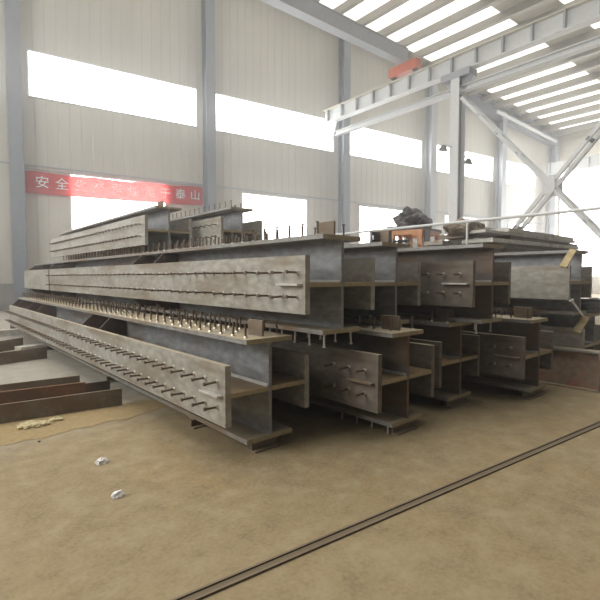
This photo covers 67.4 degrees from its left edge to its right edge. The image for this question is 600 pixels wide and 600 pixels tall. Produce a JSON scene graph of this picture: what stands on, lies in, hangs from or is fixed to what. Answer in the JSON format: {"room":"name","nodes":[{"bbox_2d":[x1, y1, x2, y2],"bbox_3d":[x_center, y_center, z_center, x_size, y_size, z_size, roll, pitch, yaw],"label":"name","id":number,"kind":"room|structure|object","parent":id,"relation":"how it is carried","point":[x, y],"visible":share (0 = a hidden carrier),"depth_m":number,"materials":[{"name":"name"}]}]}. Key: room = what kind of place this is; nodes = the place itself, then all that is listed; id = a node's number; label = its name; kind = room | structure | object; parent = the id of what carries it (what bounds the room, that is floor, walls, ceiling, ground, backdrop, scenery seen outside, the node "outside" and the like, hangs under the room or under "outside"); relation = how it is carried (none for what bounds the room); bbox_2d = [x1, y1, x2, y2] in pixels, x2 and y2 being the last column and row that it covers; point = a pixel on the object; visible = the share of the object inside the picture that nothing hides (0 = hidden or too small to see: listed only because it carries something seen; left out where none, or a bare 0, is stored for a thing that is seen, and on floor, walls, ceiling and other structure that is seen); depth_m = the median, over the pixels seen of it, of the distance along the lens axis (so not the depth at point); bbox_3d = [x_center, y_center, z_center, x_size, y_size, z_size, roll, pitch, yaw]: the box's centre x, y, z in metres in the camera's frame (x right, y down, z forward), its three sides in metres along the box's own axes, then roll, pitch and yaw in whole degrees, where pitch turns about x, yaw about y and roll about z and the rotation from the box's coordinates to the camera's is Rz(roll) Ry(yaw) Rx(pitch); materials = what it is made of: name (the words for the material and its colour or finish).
{"room":"steel fabrication workshop","nodes":[
{"label":"steel fabrication workshop","id":0,"kind":"room"},
{"bbox_2d":[0,0,549,283],"bbox_3d":[1.143,-9.783,28.781,54.290,17.199,0.120,-2,3,-32],"label":"wall","id":1,"kind":"structure","parent":0,"point":[266,54],"depth_m":25.04,"materials":[{"name":"white metal"}]},
{"bbox_2d":[0,284,99,310],"bbox_3d":[1.134,-0.597,29.264,54.290,1.200,0.350,-2,3,-32],"label":"trim","id":2,"kind":"structure","parent":1,"relation":"attached to","point":[6,290],"depth_m":20.07,"materials":[{"name":"white paint"}]},
{"bbox_2d":[26,48,197,127],"bbox_3d":[-8.918,-10.304,22.309,7.909,2.100,0.100,-2,3,-32],"label":"window","id":3,"kind":"structure","parent":1,"relation":"in","point":[50,77],"depth_m":22.03,"materials":[{"name":"paint"}]},
{"bbox_2d":[25,168,202,204],"bbox_3d":[-8.827,-5.543,22.421,8.301,1.190,0.069,-2,3,-32],"label":"banner","id":4,"kind":"object","parent":1,"relation":"attached to","point":[35,181],"visible":1,"depth_m":22.09,"materials":[{"name":"red fabric"}]},
{"bbox_2d":[69,173,165,229],"bbox_3d":[-8.989,-4.709,22.550,4.559,2.700,0.100,-2,3,-32],"label":"window","id":5,"kind":"structure","parent":1,"relation":"in","point":[84,211],"depth_m":22.02,"materials":[{"name":"paint"}]},
{"bbox_2d":[0,161,543,223],"bbox_3d":[1.201,-6.533,28.854,54.290,0.060,0.050,-2,3,-32],"label":"trim","id":6,"kind":"structure","parent":1,"relation":"attached to","point":[0,161],"depth_m":24.63,"materials":[{"name":"grey paint"}]},
{"bbox_2d":[241,192,306,239],"bbox_3d":[-1.478,-4.953,27.314,4.559,2.700,0.100,-2,3,-32],"label":"window","id":7,"kind":"structure","parent":1,"relation":"in","point":[281,212],"depth_m":27.37,"materials":[{"name":"paint"}]},
{"bbox_2d":[215,92,333,152],"bbox_3d":[-1.258,-10.553,27.167,8.239,2.100,0.100,-2,3,-32],"label":"window","id":8,"kind":"structure","parent":1,"relation":"in","point":[234,115],"depth_m":26.81,"materials":[{"name":"paint"}]},
{"bbox_2d":[358,205,403,242],"bbox_3d":[5.806,-5.189,31.934,4.299,2.700,0.100,-2,3,-32],"label":"window","id":9,"kind":"structure","parent":1,"relation":"in","point":[370,217],"depth_m":31.51,"materials":[{"name":"paint"}]},
{"bbox_2d":[350,124,422,168],"bbox_3d":[6.101,-10.791,31.835,7.199,2.100,0.100,-2,3,-32],"label":"window","id":10,"kind":"structure","parent":1,"relation":"in","point":[367,143],"depth_m":31.86,"materials":[{"name":"paint"}]},
{"bbox_2d":[444,215,479,240],"bbox_3d":[13.191,-5.429,36.618,4.399,2.700,0.100,-2,3,-32],"label":"window","id":11,"kind":"structure","parent":1,"relation":"in","point":[445,216],"depth_m":35.63,"materials":[{"name":"paint"}]},
{"bbox_2d":[437,144,493,181],"bbox_3d":[13.233,-11.023,36.358,7.699,2.100,0.100,-2,3,-32],"label":"window","id":12,"kind":"structure","parent":1,"relation":"in","point":[482,168],"depth_m":37.12,"materials":[{"name":"paint"}]},
{"bbox_2d":[466,92,555,146],"bbox_3d":[18.453,-15.574,39.006,13.897,2.499,0.700,-2,3,-32],"label":"trim","id":13,"kind":"structure","parent":1,"relation":"attached to","point":[487,108],"depth_m":38.66,"materials":[{"name":"paint"}]},
{"bbox_2d":[506,160,534,189],"bbox_3d":[19.605,-11.230,40.400,5.199,2.100,0.100,-2,3,-32],"label":"window","id":14,"kind":"structure","parent":1,"relation":"in","point":[518,174],"depth_m":40.56,"materials":[{"name":"paint"}]},
{"bbox_2d":[508,222,534,231],"bbox_3d":[20.196,-5.656,41.061,4.199,2.700,0.100,-2,3,-32],"label":"window","id":15,"kind":"structure","parent":1,"relation":"in","point":[530,227],"depth_m":41.55,"materials":[{"name":"paint"}]},
{"bbox_2d":[496,110,556,142],"bbox_3d":[19.899,-15.023,39.183,9.020,1.199,0.160,-2,3,-32],"label":"strut","id":16,"kind":"object","parent":1,"relation":"attached to","point":[497,111],"visible":1,"depth_m":38.81,"materials":[{"name":"paint"}]},
{"bbox_2d":[0,294,599,599],"bbox_3d":[-8.910,0.419,24.087,82.000,0.300,76.000,-3,4,-41],"label":"floor","id":17,"kind":"structure","parent":0,"point":[198,508],"depth_m":2.97,"materials":[{"name":"concrete"}]},
{"bbox_2d":[0,338,22,351],"bbox_3d":[-6.141,0.955,8.537,0.022,0.220,2.029,1,3,16],"label":"steel beam","id":18,"kind":"object","parent":17,"relation":"on","point":[5,345],"visible":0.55,"depth_m":9.22,"materials":[{"name":"brown metal"}]},
{"bbox_2d":[0,328,24,336],"bbox_3d":[-8.122,0.869,10.906,0.300,0.150,2.543,3,4,42],"label":"steel beam","id":19,"kind":"object","parent":17,"relation":"on","point":[3,332],"visible":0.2,"depth_m":11.51,"materials":[{"name":"grey metal"}]},
{"bbox_2d":[4,0,27,302],"bbox_3d":[-12.442,-8.003,19.664,0.680,16.975,0.760,-2,3,-32],"label":"wall column","id":20,"kind":"structure","parent":17,"relation":"on","point":[12,25],"depth_m":19.48,"materials":[{"name":"paint"}]},
{"bbox_2d":[0,347,46,364],"bbox_3d":[-5.311,1.019,7.375,0.020,0.210,2.291,2,3,33],"label":"steel beam","id":21,"kind":"object","parent":17,"relation":"on","point":[9,357],"visible":1,"depth_m":7.97,"materials":[{"name":"metal"}]},
{"bbox_2d":[15,343,46,350],"bbox_3d":[-5.436,0.976,9.101,0.250,0.120,0.507,2,3,32],"label":"steel beam","id":22,"kind":"object","parent":17,"relation":"on","point":[23,347],"visible":0.62,"depth_m":9.00,"materials":[{"name":"grey metal"}]},
{"bbox_2d":[0,375,79,391],"bbox_3d":[-3.733,1.125,5.305,2.078,0.210,0.022,-2,4,-36],"label":"steel beam","id":23,"kind":"object","parent":17,"relation":"on","point":[70,379],"visible":0.45,"depth_m":5.64,"materials":[{"name":"grey metal"}]},
{"bbox_2d":[0,382,85,403],"bbox_3d":[-3.472,1.138,4.909,2.074,0.225,0.020,-2,4,-34],"label":"steel beam","id":24,"kind":"object","parent":17,"relation":"on","point":[20,395],"visible":0.55,"depth_m":5.22,"materials":[{"name":"brown metal"}]},
{"bbox_2d":[0,388,121,423],"bbox_3d":[-3.068,1.167,4.589,2.392,0.200,0.023,-2,4,-35],"label":"steel beam","id":25,"kind":"object","parent":17,"relation":"on","point":[38,408],"visible":1,"depth_m":4.89,"materials":[{"name":"brown metal"}]},
{"bbox_2d":[0,399,167,445],"bbox_3d":[-2.559,1.263,4.605,2.970,0.001,0.944,-3,4,-41],"label":"sand","id":26,"kind":"object","parent":17,"relation":"on","point":[9,434],"visible":0.86,"depth_m":4.70,"materials":[{"name":"beige sand"}]},
{"bbox_2d":[16,420,41,429],"bbox_3d":[-2.696,1.240,4.505,0.240,0.058,0.164,-3,4,-41],"label":"heap","id":27,"kind":"object","parent":26,"relation":"on","point":[30,424],"visible":0.87,"depth_m":4.45,"materials":[{"name":"beige sand"}]},
{"bbox_2d":[35,420,50,427],"bbox_3d":[-2.623,1.245,4.532,0.201,0.046,0.134,-3,4,-41],"label":"heap","id":28,"kind":"object","parent":26,"relation":"on","point":[43,423],"visible":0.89,"depth_m":4.52,"materials":[{"name":"beige sand"}]},
{"bbox_2d":[48,416,63,421],"bbox_3d":[-2.557,1.239,4.689,0.163,0.042,0.109,-3,4,-41],"label":"heap","id":29,"kind":"object","parent":26,"relation":"on","point":[58,418],"visible":0.89,"depth_m":4.67,"materials":[{"name":"beige sand"}]},
{"bbox_2d":[86,380,109,392],"bbox_3d":[-2.764,1.140,5.802,0.592,0.130,0.021,-2,4,-36],"label":"steel beam","id":30,"kind":"object","parent":17,"relation":"on","point":[102,385],"visible":0.36,"depth_m":5.88,"materials":[{"name":"brown metal"}]},
{"bbox_2d":[95,457,108,464],"bbox_3d":[-1.597,1.292,3.630,0.080,0.049,0.082,1,3,21],"label":"scrap","id":31,"kind":"object","parent":17,"relation":"on","point":[99,461],"visible":1,"depth_m":3.62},
{"bbox_2d":[105,375,118,382],"bbox_3d":[-2.499,1.112,6.632,0.680,0.100,0.120,-3,4,-41],"label":"steel skid","id":32,"kind":"object","parent":17,"relation":"on","point":[107,377],"visible":0.21,"depth_m":6.43,"materials":[{"name":"metal"}]},
{"bbox_2d":[111,490,124,498],"bbox_3d":[-1.243,1.322,3.071,0.090,0.045,0.062,-3,4,-41],"label":"scrap","id":33,"kind":"object","parent":17,"relation":"on","point":[117,494],"visible":1,"depth_m":3.05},
{"bbox_2d":[188,416,206,428],"bbox_3d":[-0.830,1.211,4.707,0.680,0.100,0.120,-3,4,-41],"label":"steel skid","id":34,"kind":"object","parent":17,"relation":"on","point":[194,424],"visible":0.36,"depth_m":4.50,"materials":[{"name":"brown metal"}]},
{"bbox_2d":[4,292,308,444],"bbox_3d":[-3.675,0.496,7.727,1.026,1.020,10.300,-3,4,-41],"label":"steel beam","id":35,"kind":"structure","parent":34,"relation":"on","point":[225,378],"depth_m":4.47,"materials":[{"name":"metal"}]},
{"bbox_3d":[-6.246,-0.083,11.667,0.980,0.013,0.200,-3,4,-41],"label":"plate","id":36,"kind":"object","parent":35,"relation":"on","visible":0},
{"bbox_2d":[24,262,62,296],"bbox_3d":[-6.641,-0.555,12.161,0.900,0.880,3.000,-3,4,-41],"label":"steel beam","id":37,"kind":"structure","parent":36,"relation":"on","point":[35,279],"depth_m":11.84,"materials":[{"name":"metal"}]},
{"bbox_2d":[201,0,216,211],"bbox_3d":[-4.922,-8.692,24.411,0.680,17.866,0.760,-2,3,-32],"label":"wall column","id":38,"kind":"structure","parent":17,"relation":"on","point":[207,6],"depth_m":24.16,"materials":[{"name":"paint"}]},
{"bbox_2d":[247,436,279,453],"bbox_3d":[-0.317,1.250,3.955,0.270,0.100,0.120,-3,4,-41],"label":"steel skid","id":39,"kind":"object","parent":17,"relation":"on","point":[270,443],"visible":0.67,"depth_m":3.93,"materials":[{"name":"metal"}]},
{"bbox_2d":[338,38,350,243],"bbox_3d":[2.877,-8.518,29.379,0.680,17.010,0.760,-2,3,-32],"label":"wall column","id":40,"kind":"structure","parent":17,"relation":"on","point":[344,76],"depth_m":29.18,"materials":[{"name":"paint"}]},
{"bbox_2d":[170,421,599,599],"bbox_3d":[3.703,1.238,5.043,12.442,0.012,0.070,-2,4,-35],"label":"rail","id":41,"kind":"object","parent":17,"relation":"on","point":[214,587],"visible":1,"depth_m":2.68,"materials":[{"name":"metal"}]},
{"bbox_2d":[386,419,416,435],"bbox_3d":[0.995,1.226,4.403,0.300,0.100,0.140,-3,4,-41],"label":"steel skid","id":42,"kind":"object","parent":17,"relation":"on","point":[406,427],"visible":0.67,"depth_m":4.37,"materials":[{"name":"metal"}]},
{"bbox_2d":[108,305,434,433],"bbox_3d":[-2.022,0.558,7.746,1.026,1.146,9.200,-3,4,-41],"label":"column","id":43,"kind":"structure","parent":42,"relation":"on","point":[371,378],"depth_m":4.45,"materials":[{"name":"metal"}]},
{"bbox_2d":[168,316,194,319],"bbox_3d":[-1.122,0.211,5.926,1.200,0.013,0.200,-3,4,-41],"label":"plate","id":44,"kind":"object","parent":43,"relation":"on","point":[175,318],"visible":0.29,"depth_m":5.57,"materials":[{"name":"metal"}]},
{"bbox_2d":[45,221,374,347],"bbox_3d":[-2.643,-0.322,7.455,1.026,1.146,9.100,-3,4,-41],"label":"steel beam","id":45,"kind":"structure","parent":44,"relation":"on","point":[303,283],"depth_m":4.71,"materials":[{"name":"metal"}]},
{"bbox_3d":[-3.060,-0.822,8.696,1.200,0.007,0.200,-3,4,-41],"label":"plate","id":46,"kind":"object","parent":45,"relation":"on","visible":0},
{"bbox_2d":[49,201,191,259],"bbox_3d":[-4.624,-1.435,10.620,1.026,1.020,6.800,-3,4,-41],"label":"steel beam","id":47,"kind":"structure","parent":46,"relation":"on","point":[150,225],"depth_m":8.72,"materials":[{"name":"metal"}]},
{"bbox_2d":[344,230,420,326],"bbox_3d":[-1.911,-0.353,8.233,0.900,1.146,9.000,-3,4,-41],"label":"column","id":48,"kind":"structure","parent":43,"relation":"on","point":[396,283],"depth_m":5.00,"materials":[{"name":"metal"}]},
{"bbox_2d":[370,231,391,241],"bbox_3d":[0.891,-0.690,4.976,0.220,0.140,0.120,0,3,-1],"label":"bracket","id":49,"kind":"object","parent":48,"relation":"on","point":[372,233],"visible":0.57,"depth_m":4.96,"materials":[{"name":"metal"}]},
{"bbox_3d":[-2.173,-0.844,9.199,1.000,0.015,0.200,-3,4,-41],"label":"plate","id":50,"kind":"object","parent":48,"relation":"on","visible":0},
{"bbox_2d":[170,200,261,248],"bbox_3d":[-3.259,-1.430,10.665,1.026,1.006,6.600,-3,4,-41],"label":"steel beam","id":51,"kind":"structure","parent":50,"relation":"on","point":[225,220],"depth_m":8.43,"materials":[{"name":"metal"}]},
{"bbox_2d":[386,225,441,246],"bbox_3d":[3.561,-0.719,14.046,0.800,3.000,2.000,3,4,43],"label":"deck","id":52,"kind":"object","parent":17,"relation":"on","point":[437,230],"visible":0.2,"depth_m":13.44,"materials":[{"name":"metal"}]},
{"bbox_2d":[392,206,432,227],"bbox_3d":[3.510,-2.551,13.965,1.713,0.667,0.960,-3,4,-41],"label":"heap","id":53,"kind":"object","parent":52,"relation":"on","point":[408,216],"visible":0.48,"depth_m":13.57,"materials":[{"name":"metal"}]},
{"bbox_2d":[392,229,439,247],"bbox_3d":[3.173,-0.503,12.370,0.960,2.740,1.100,3,4,40],"label":"frame","id":54,"kind":"object","parent":17,"relation":"on","point":[415,233],"visible":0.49,"depth_m":11.96,"materials":[{"name":"orange paint"}]},
{"bbox_2d":[424,84,437,240],"bbox_3d":[9.798,-8.333,33.790,0.780,16.190,0.760,-2,3,-32],"label":"wall column","id":55,"kind":"structure","parent":17,"relation":"on","point":[431,120],"depth_m":33.59,"materials":[{"name":"grey paint"}]},
{"bbox_2d":[441,395,468,408],"bbox_3d":[1.825,1.181,5.292,0.360,0.100,0.140,-3,4,-41],"label":"steel skid","id":56,"kind":"object","parent":17,"relation":"on","point":[458,402],"visible":0.67,"depth_m":5.25,"materials":[{"name":"brown metal"}]},
{"bbox_2d":[401,309,479,401],"bbox_3d":[-1.091,0.452,8.588,0.900,1.020,9.000,-3,4,-41],"label":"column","id":57,"kind":"structure","parent":56,"relation":"on","point":[457,353],"depth_m":5.29,"materials":[{"name":"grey metal"}]},
{"bbox_2d":[397,243,510,333],"bbox_3d":[-0.650,-0.285,8.257,1.026,1.006,8.500,-3,4,-41],"label":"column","id":58,"kind":"structure","parent":57,"relation":"on","point":[466,277],"depth_m":5.18,"materials":[{"name":"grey metal"}]},
{"bbox_2d":[392,239,409,243],"bbox_3d":[1.342,-0.744,6.027,0.220,0.140,0.120,0,3,-1],"label":"bracket","id":59,"kind":"object","parent":58,"relation":"on","point":[407,241],"visible":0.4,"depth_m":6.02,"materials":[{"name":"metal"}]},
{"bbox_2d":[441,66,476,240],"bbox_3d":[7.580,-5.230,21.786,0.780,11.220,1.500,-2,4,-39],"label":"steel beam","id":60,"kind":"structure","parent":17,"relation":"on","point":[452,81],"depth_m":21.56,"materials":[{"name":"paint"}]},
{"bbox_2d":[438,144,451,151],"bbox_3d":[6.890,-7.155,21.316,0.899,0.349,0.466,-2,4,-39],"label":"floodlight","id":61,"kind":"object","parent":60,"relation":"attached to","point":[443,148],"visible":1,"depth_m":21.06,"materials":[{"name":"grey paint"}]},
{"bbox_2d":[438,145,447,151],"bbox_3d":[6.727,-7.128,21.184,0.478,0.309,0.466,-2,4,-39],"label":"shade","id":62,"kind":"object","parent":61,"relation":"hanging from","point":[443,148],"depth_m":21.05,"materials":[{"name":"grey metal"}]},
{"bbox_2d":[465,156,472,164],"bbox_3d":[8.169,-6.845,22.120,0.799,0.349,0.466,-2,4,-39],"label":"floodlight","id":63,"kind":"object","parent":60,"relation":"attached to","point":[468,161],"visible":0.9,"depth_m":22.07,"materials":[{"name":"grey paint"}]},
{"bbox_2d":[335,207,599,243],"bbox_3d":[1.474,-0.095,8.095,0.044,2.362,8.900,-3,4,-41],"label":"guard rail","id":64,"kind":"object","parent":17,"relation":"on","point":[467,222],"visible":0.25,"depth_m":6.68,"materials":[{"name":"paint"}]},
{"bbox_2d":[495,112,507,228],"bbox_3d":[17.140,-8.137,38.469,0.780,15.320,0.760,-2,3,-32],"label":"wall column","id":65,"kind":"structure","parent":17,"relation":"on","point":[501,148],"depth_m":38.28,"materials":[{"name":"grey paint"}]},
{"bbox_2d":[517,387,543,399],"bbox_3d":[2.901,1.162,5.668,0.400,0.100,0.160,-3,4,-41],"label":"steel skid","id":66,"kind":"object","parent":17,"relation":"on","point":[526,395],"visible":0.71,"depth_m":5.61,"materials":[{"name":"brown metal"}]},
{"bbox_2d":[461,306,553,392],"bbox_3d":[-0.022,0.433,8.945,1.025,1.020,9.000,-3,4,-41],"label":"steel beam","id":67,"kind":"structure","parent":66,"relation":"on","point":[512,355],"depth_m":5.65,"materials":[{"name":"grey metal"}]},
{"bbox_2d":[547,174,558,234],"bbox_3d":[23.564,-6.160,42.094,0.660,11.000,0.860,-2,4,-39],"label":"steel beam","id":68,"kind":"structure","parent":17,"relation":"on","point":[553,201],"depth_m":41.95,"materials":[{"name":"grey paint"}]},
{"bbox_2d":[546,154,599,175],"bbox_3d":[27.629,-11.949,36.848,0.400,1.100,14.000,-2,4,-39],"label":"window","id":69,"kind":"structure","parent":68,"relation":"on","point":[592,161],"depth_m":40.03,"materials":[{"name":"paint"}]},
{"bbox_2d":[549,138,559,162],"bbox_3d":[24.061,-7.952,42.879,0.780,14.500,0.760,-2,3,-32],"label":"wall column","id":70,"kind":"structure","parent":17,"relation":"on","point":[553,151],"depth_m":42.52,"materials":[{"name":"grey paint"}]},
{"bbox_2d":[539,346,599,392],"bbox_3d":[3.339,0.902,6.528,0.170,0.530,1.770,-3,4,-42],"label":"channel","id":71,"kind":"object","parent":17,"relation":"on","point":[574,368],"visible":0.41,"depth_m":6.09,"materials":[{"name":"metal"}]},
{"bbox_3d":[13.087,-4.886,15.061,0.780,11.220,1.500,-2,4,-39],"label":"column","id":72,"kind":"structure","parent":17,"relation":"on","visible":0},
{"bbox_2d":[323,0,599,123],"bbox_3d":[7.961,-11.269,21.011,0.441,0.920,20.000,-2,4,-39],"label":"girder","id":73,"kind":"object","parent":72,"relation":"on","point":[584,13],"visible":0.94,"depth_m":20.47,"materials":[{"name":"paint"}]},
{"bbox_2d":[323,120,336,148],"bbox_3d":[1.757,-10.388,28.652,0.060,1.620,1.700,-2,4,-39],"label":"window","id":74,"kind":"structure","parent":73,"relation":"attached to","point":[328,129],"depth_m":28.48,"materials":[{"name":"grey paint"}]},
{"bbox_2d":[260,0,420,80],"bbox_3d":[-0.166,-12.323,19.218,15.220,1.350,1.800,-2,4,-39],"label":"crane","id":75,"kind":"object","parent":73,"relation":"on","point":[313,12],"visible":0.91,"depth_m":21.17,"materials":[{"name":"metal"}]},
{"bbox_2d":[334,35,599,136],"bbox_3d":[8.277,-9.971,20.690,0.321,0.280,19.000,-2,4,-39],"label":"tie beam","id":76,"kind":"structure","parent":72,"relation":"attached to","point":[594,42],"depth_m":20.29,"materials":[{"name":"paint"}]},
{"bbox_2d":[460,96,599,238],"bbox_3d":[10.350,-4.648,18.425,0.840,9.498,8.163,-2,4,-39],"label":"brace","id":77,"kind":"object","parent":72,"relation":"attached to","point":[512,146],"visible":0.99,"depth_m":19.01,"materials":[{"name":"paint"}]},
{"bbox_2d":[542,176,562,195],"bbox_3d":[10.347,-4.648,18.429,0.800,0.680,0.480,-2,4,-39],"label":"gusset plate","id":78,"kind":"object","parent":77,"relation":"attached to","point":[548,184],"visible":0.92,"depth_m":18.20,"materials":[{"name":"paint"}]},
{"bbox_2d":[513,121,599,229],"bbox_3d":[10.350,-4.648,18.425,0.840,9.498,8.163,-2,4,-39],"label":"brace","id":79,"kind":"object","parent":72,"relation":"attached to","point":[596,128],"visible":0.42,"depth_m":18.00,"materials":[{"name":"paint"}]},
{"bbox_3d":[4.910,0.869,11.191,3.500,0.120,2.400,-3,4,-41],"label":"rack","id":80,"kind":"object","parent":17,"relation":"on","visible":0},
{"bbox_3d":[5.440,0.602,10.445,5.000,0.490,0.420,-3,4,-41],"label":"steel beam","id":81,"kind":"structure","parent":80,"relation":"on","visible":0},
{"bbox_3d":[5.493,0.100,10.465,5.000,0.490,0.420,-3,4,-41],"label":"steel beam","id":82,"kind":"structure","parent":81,"relation":"on","visible":0},
{"bbox_3d":[5.422,-0.396,10.378,5.000,0.490,0.420,-3,4,-41],"label":"steel beam","id":83,"kind":"structure","parent":82,"relation":"on","visible":0},
{"bbox_2d":[494,246,585,254],"bbox_3d":[5.551,-0.901,10.464,5.000,0.490,0.420,-3,4,-41],"label":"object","id":84,"kind":"structure","parent":83,"relation":"on","point":[506,248],"depth_m":9.44,"materials":[{"name":"grey metal"}]},
{"bbox_3d":[4.058,1.113,6.623,0.400,0.100,0.160,-3,4,-41],"label":"steel skid","id":85,"kind":"object","parent":17,"relation":"on","visible":0},
{"bbox_2d":[493,311,599,349],"bbox_3d":[1.583,0.477,9.451,0.900,0.880,8.000,-3,4,-41],"label":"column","id":86,"kind":"structure","parent":85,"relation":"on","point":[562,326],"depth_m":6.45,"materials":[{"name":"metal"}]},
{"bbox_2d":[493,250,592,314],"bbox_3d":[1.577,-0.377,8.833,0.900,0.880,7.000,-3,4,-41],"label":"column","id":87,"kind":"structure","parent":86,"relation":"on","point":[538,280],"depth_m":6.32,"materials":[{"name":"metal"}]},
{"bbox_2d":[559,249,576,267],"bbox_3d":[3.562,-0.554,5.975,0.268,0.265,0.093,-2,3,-31],"label":"batten","id":88,"kind":"object","parent":87,"relation":"on","point":[570,254],"visible":1,"depth_m":5.96,"materials":[{"name":"brown wood"}]},
{"bbox_2d":[569,299,583,316],"bbox_3d":[3.608,0.100,5.865,0.188,0.235,0.060,1,3,16],"label":"rod","id":89,"kind":"object","parent":87,"relation":"attached to","point":[571,300],"visible":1,"depth_m":5.86,"materials":[{"name":"metal"}]},
{"bbox_2d":[572,316,589,333],"bbox_3d":[3.886,0.337,6.223,0.282,0.245,0.102,-2,3,-32],"label":"batten","id":90,"kind":"object","parent":86,"relation":"on","point":[582,322],"visible":0.86,"depth_m":6.21,"materials":[{"name":"brown wood"}]},
{"bbox_2d":[581,298,599,312],"bbox_3d":[4.222,0.078,6.593,0.412,0.222,0.412,-3,4,-41],"label":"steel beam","id":91,"kind":"structure","parent":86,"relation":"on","point":[590,305],"depth_m":6.44,"materials":[{"name":"grey metal"}]},
{"bbox_2d":[316,0,599,136],"bbox_3d":[6.260,-16.208,22.209,56.245,3.854,15.892,-2,3,-32],"label":"ceiling","id":92,"kind":"structure","parent":0,"point":[562,96],"depth_m":29.43,"materials":[{"name":"white"}]},
{"bbox_2d":[556,128,599,293],"bbox_3d":[28.903,-7.919,37.632,0.119,14.970,15.009,-2,4,-39],"label":"wall","id":93,"kind":"structure","parent":0,"point":[569,143],"depth_m":41.48,"materials":[{"name":"white metal"}]},
{"bbox_2d":[560,168,599,275],"bbox_3d":[28.989,-7.179,37.548,0.020,10.300,13.497,-2,4,-39],"label":"window","id":94,"kind":"structure","parent":93,"relation":"in","point":[582,187],"depth_m":41.13,"materials":[{"name":"white"}]},
{"bbox_3d":[4.713,-0.945,11.325,5.000,0.490,0.420,-3,4,-41],"label":"steel beam","id":95,"kind":"structure","parent":0,"visible":0},
{"bbox_3d":[5.308,-1.280,11.995,4.248,0.090,0.662,-3,4,-43],"label":"steel plate","id":96,"kind":"object","parent":95,"relation":"on","visible":0},
{"bbox_2d":[424,240,461,245],"bbox_3d":[4.695,-1.338,11.368,4.413,0.090,0.482,-2,4,-38],"label":"steel plate","id":97,"kind":"object","parent":96,"relation":"on","point":[440,242],"visible":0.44,"depth_m":10.04,"materials":[{"name":"grey metal"}]},
{"bbox_2d":[449,238,479,241],"bbox_3d":[5.310,-1.449,11.777,3.818,0.090,0.723,-2,4,-39],"label":"steel plate","id":98,"kind":"object","parent":97,"relation":"on","point":[457,240],"visible":0.2,"depth_m":10.62,"materials":[{"name":"grey metal"}]},
{"bbox_2d":[438,235,487,239],"bbox_3d":[4.960,-1.529,11.589,3.801,0.090,0.652,-2,4,-39],"label":"steel plate","id":99,"kind":"object","parent":98,"relation":"on","point":[441,237],"visible":0.32,"depth_m":10.48,"materials":[{"name":"grey metal"}]},
{"bbox_3d":[5.193,-0.926,10.947,5.000,0.490,0.420,-2,4,-40],"label":"steel beam","id":100,"kind":"structure","parent":0,"visible":0},
{"bbox_2d":[462,242,568,250],"bbox_3d":[5.455,-1.212,10.771,4.585,0.080,0.691,-2,4,-39],"label":"steel plate","id":101,"kind":"object","parent":100,"relation":"on","point":[494,243],"visible":0.23,"depth_m":9.90,"materials":[{"name":"grey metal"}]},
{"bbox_2d":[462,238,578,249],"bbox_3d":[5.269,-1.278,10.490,4.208,0.080,0.693,-2,4,-38],"label":"steel plate","id":102,"kind":"object","parent":101,"relation":"on","point":[481,240],"visible":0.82,"depth_m":9.58,"materials":[{"name":"grey metal"}]},
{"bbox_2d":[487,235,577,245],"bbox_3d":[5.825,-1.396,11.040,4.215,0.100,0.497,-3,4,-42],"label":"steel plate","id":103,"kind":"object","parent":102,"relation":"on","point":[512,237],"visible":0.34,"depth_m":10.08,"materials":[{"name":"grey metal"}]},
{"bbox_2d":[469,229,574,242],"bbox_3d":[5.258,-1.446,10.447,4.531,0.060,0.459,-2,4,-39],"label":"steel plate","id":104,"kind":"object","parent":103,"relation":"on","point":[482,231],"visible":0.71,"depth_m":9.56,"materials":[{"name":"grey metal"}]},
{"bbox_2d":[443,218,489,236],"bbox_3d":[3.480,-1.541,9.446,1.051,0.353,0.711,-3,4,-41],"label":"tarpaulin","id":105,"kind":"object","parent":104,"relation":"on","point":[452,229],"visible":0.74,"depth_m":9.17,"materials":[{"name":"fabric"}]},
{"bbox_2d":[489,228,573,240],"bbox_3d":[5.523,-1.532,10.769,3.722,0.080,0.649,-3,4,-41],"label":"steel plate","id":106,"kind":"object","parent":104,"relation":"on","point":[513,230],"visible":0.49,"depth_m":9.99,"materials":[{"name":"grey metal"}]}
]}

